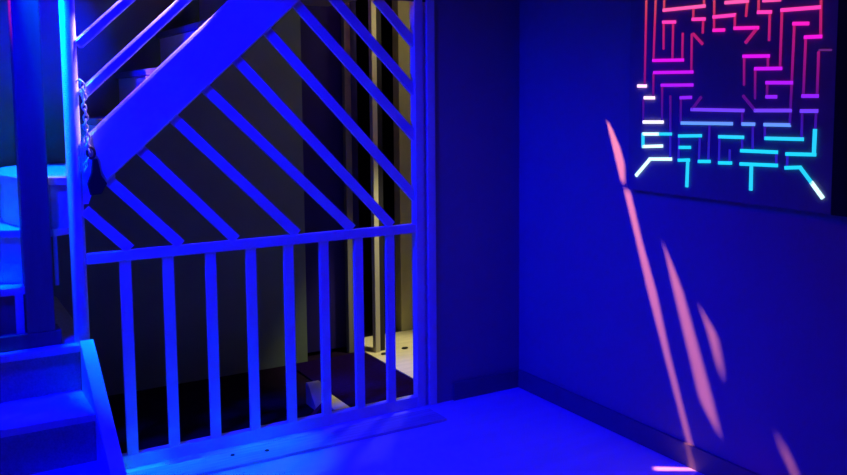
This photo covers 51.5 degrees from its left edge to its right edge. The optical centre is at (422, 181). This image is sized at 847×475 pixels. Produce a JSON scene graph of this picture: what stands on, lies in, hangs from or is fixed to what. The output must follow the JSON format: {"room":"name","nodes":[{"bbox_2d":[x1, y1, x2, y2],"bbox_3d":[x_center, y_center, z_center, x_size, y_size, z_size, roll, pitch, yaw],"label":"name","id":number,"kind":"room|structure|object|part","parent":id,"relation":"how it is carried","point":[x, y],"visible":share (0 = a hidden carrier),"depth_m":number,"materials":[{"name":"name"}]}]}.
{"room":"stairwell","nodes":[
{"label":"stairwell","id":0,"kind":"room"},
{"bbox_2d":[0,0,307,402],"bbox_3d":[-2.616,-1.008,3.903,4.400,4.400,0.080,-4,6,-30],"label":"wall","id":1,"kind":"structure","parent":0,"point":[172,148],"depth_m":4.75,"materials":[{"name":"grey paint"}]},
{"bbox_2d":[300,0,358,352],"bbox_3d":[-0.576,-0.561,5.226,0.400,3.180,0.040,-4,6,-30],"label":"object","id":2,"kind":"structure","parent":1,"relation":"in","point":[316,56],"depth_m":5.25,"materials":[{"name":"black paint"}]},
{"bbox_2d":[29,273,703,474],"bbox_3d":[-0.485,1.334,2.875,6.800,0.100,8.600,-4,6,-30],"label":"floor","id":3,"kind":"structure","parent":0,"point":[514,431],"depth_m":4.01,"materials":[{"name":"concrete"}]},
{"bbox_2d":[0,339,126,474],"bbox_3d":[-1.731,1.005,2.844,1.450,0.581,1.007,-4,6,-30],"label":"entry steps","id":4,"kind":"structure","parent":3,"relation":"on","point":[50,432],"depth_m":3.31,"materials":[{"name":"white paint"}]},
{"bbox_2d":[0,0,354,464],"bbox_3d":[-1.567,-0.024,3.967,2.970,2.411,0.989,-4,6,-30],"label":"staircase","id":5,"kind":"structure","parent":3,"relation":"on","point":[193,56],"depth_m":3.60,"materials":[{"name":"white wood"}]},
{"bbox_2d":[0,0,61,351],"bbox_3d":[-1.650,-1.241,3.342,0.338,3.824,0.120,-4,6,-30],"label":"column","id":6,"kind":"structure","parent":5,"relation":"on","point":[24,15],"depth_m":3.46,"materials":[{"name":"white wood"}]},
{"bbox_3d":[-1.400,-0.123,3.526,0.057,1.590,0.070,-4,6,-30],"label":"newel post","id":7,"kind":"part","parent":5,"relation":"part of","materials":[{"name":"white paint"}]},
{"bbox_2d":[76,78,91,172],"bbox_3d":[-1.348,-0.221,3.490,0.054,0.376,0.028,0,6,8],"label":"chain","id":8,"kind":"object","parent":5,"relation":"hanging from","point":[85,124],"visible":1,"depth_m":3.49,"materials":[{"name":"metal"}]},
{"bbox_2d":[86,146,106,194],"bbox_3d":[-1.306,-0.045,3.523,0.075,0.197,0.026,-4,6,-30],"label":"padlock","id":9,"kind":"object","parent":8,"relation":"hanging from","point":[96,184],"visible":1,"depth_m":3.51,"materials":[{"name":"black metal"}]},
{"bbox_3d":[-1.110,-0.837,3.611,0.624,0.581,0.046,-4,6,-30],"label":"hand rail","id":10,"kind":"part","parent":5,"relation":"part of","materials":[{"name":"white paint"}]},
{"bbox_3d":[-0.978,-0.783,3.693,0.919,0.856,0.046,-4,6,-30],"label":"hand rail","id":11,"kind":"part","parent":5,"relation":"part of","materials":[{"name":"white paint"}]},
{"bbox_2d":[83,0,425,468],"bbox_3d":[-0.689,0.161,3.950,1.590,2.030,0.049,-4,6,-30],"label":"gate","id":12,"kind":"object","parent":3,"relation":"on","point":[134,457],"visible":1,"depth_m":4.00,"materials":[{"name":"white paint"}]},
{"bbox_3d":[-0.699,0.271,3.950,1.536,0.044,0.034,-4,6,-30],"label":"rail","id":13,"kind":"part","parent":12,"relation":"part of","materials":[{"name":"white paint"}]},
{"bbox_3d":[-0.693,1.145,4.037,1.536,0.056,0.040,-4,6,-30],"label":"rail","id":14,"kind":"part","parent":12,"relation":"part of","materials":[{"name":"white paint"}]},
{"bbox_3d":[-0.021,0.118,4.335,0.046,2.030,0.049,-4,6,-30],"label":"post","id":15,"kind":"part","parent":12,"relation":"part of","materials":[{"name":"white paint"}]},
{"bbox_2d":[127,408,446,474],"bbox_3d":[-0.588,1.176,3.898,1.540,0.018,0.160,-4,6,-30],"label":"board","id":16,"kind":"object","parent":3,"relation":"on","point":[234,459],"visible":1,"depth_m":3.89,"materials":[{"name":"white wood"}]},
{"bbox_2d":[306,380,320,409],"bbox_3d":[-0.525,1.078,4.419,0.070,0.112,0.139,-4,6,-30],"label":"block","id":17,"kind":"object","parent":3,"relation":"on","point":[313,389],"visible":0.76,"depth_m":4.42,"materials":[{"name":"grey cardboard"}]},
{"bbox_2d":[311,404,320,414],"bbox_3d":[-0.513,1.116,4.272,0.086,0.065,0.030,-4,6,-30],"label":"cloth","id":18,"kind":"object","parent":3,"relation":"on","point":[317,410],"visible":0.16,"depth_m":4.27,"materials":[{"name":"fabric"}]},
{"bbox_2d":[331,394,349,410],"bbox_3d":[-0.442,1.125,4.443,0.082,0.012,0.330,-4,6,-30],"label":"board","id":19,"kind":"object","parent":3,"relation":"on","point":[337,404],"visible":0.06,"depth_m":4.42,"materials":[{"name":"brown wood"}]},
{"bbox_2d":[341,2,353,352],"bbox_3d":[-0.450,-0.551,5.219,0.040,3.200,0.040,-4,6,-30],"label":"post","id":20,"kind":"object","parent":3,"relation":"on","point":[345,27],"visible":0.84,"depth_m":5.26,"materials":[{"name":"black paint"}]},
{"bbox_2d":[296,353,412,406],"bbox_3d":[-0.332,1.089,4.823,0.480,0.010,0.920,-4,6,-30],"label":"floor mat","id":21,"kind":"object","parent":3,"relation":"on","point":[342,367],"visible":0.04,"depth_m":4.84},
{"bbox_2d":[364,330,412,378],"bbox_3d":[0.372,1.023,5.427,1.337,0.012,1.145,-4,6,-30],"label":"board","id":22,"kind":"object","parent":3,"relation":"on","point":[404,357],"visible":0.02,"depth_m":5.33,"materials":[{"name":"brown wood"}]},
{"bbox_2d":[368,0,384,352],"bbox_3d":[-0.271,-0.556,5.189,0.074,3.188,0.040,-4,6,-30],"label":"post","id":23,"kind":"object","parent":22,"relation":"on","point":[374,15],"visible":0.86,"depth_m":5.24,"materials":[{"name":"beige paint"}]},
{"bbox_2d":[356,0,394,274],"bbox_3d":[-0.778,-1.361,7.392,2.500,4.400,0.100,-4,6,-30],"label":"wall","id":24,"kind":"structure","parent":0,"point":[362,50],"depth_m":7.63,"materials":[{"name":"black paint"}]},
{"bbox_2d":[392,0,412,331],"bbox_3d":[0.526,-1.240,6.026,1.620,4.400,0.080,-4,6,-30],"label":"wall","id":25,"kind":"structure","parent":0,"point":[402,203],"depth_m":5.73,"materials":[{"name":"paint"}]},
{"bbox_2d":[434,0,519,402],"bbox_3d":[0.306,-0.340,4.529,0.635,2.900,0.120,-4,6,-30],"label":"wall","id":26,"kind":"structure","parent":0,"point":[477,42],"depth_m":4.48,"materials":[{"name":"white paint"}]},
{"bbox_2d":[422,2,426,404],"bbox_3d":[-0.014,-0.319,4.340,0.016,2.900,0.088,-4,6,-30],"label":"trim","id":27,"kind":"structure","parent":26,"relation":"attached to","point":[422,2],"depth_m":4.34,"materials":[{"name":"white paint"}]},
{"bbox_2d":[424,0,436,404],"bbox_3d":[0.018,-0.320,4.347,0.047,2.900,0.108,-4,6,-30],"label":"trim","id":28,"kind":"structure","parent":26,"relation":"attached to","point":[429,36],"depth_m":4.34,"materials":[{"name":"white paint"}]},
{"bbox_2d":[453,369,518,400],"bbox_3d":[0.342,1.063,4.601,0.418,0.092,0.014,-4,6,-30],"label":"baseboard","id":29,"kind":"structure","parent":26,"relation":"attached to","point":[483,385],"depth_m":4.59,"materials":[{"name":"grey paint"}]},
{"bbox_2d":[519,0,846,474],"bbox_3d":[1.913,-0.137,2.280,0.120,2.900,5.400,-4,6,-30],"label":"wall","id":30,"kind":"structure","parent":0,"point":[717,327],"depth_m":3.81,"materials":[{"name":"white paint"}]},
{"bbox_2d":[518,369,758,474],"bbox_3d":[1.871,1.264,2.376,0.014,0.095,5.386,-4,6,-30],"label":"baseboard","id":31,"kind":"structure","parent":30,"relation":"attached to","point":[695,458],"depth_m":3.95,"materials":[{"name":"grey paint"}]},
{"bbox_2d":[628,0,846,216],"bbox_3d":[1.195,-0.505,3.323,0.040,1.175,1.135,-4,6,-30],"label":"light panel","id":32,"kind":"object","parent":30,"relation":"attached to","point":[740,101],"visible":1,"depth_m":3.30,"materials":[{"name":"plastic"}]},
{"bbox_3d":[1.444,-0.466,2.896,0.039,1.175,0.144,-4,6,-30],"label":"frame","id":33,"kind":"part","parent":32,"relation":"part of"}
]}

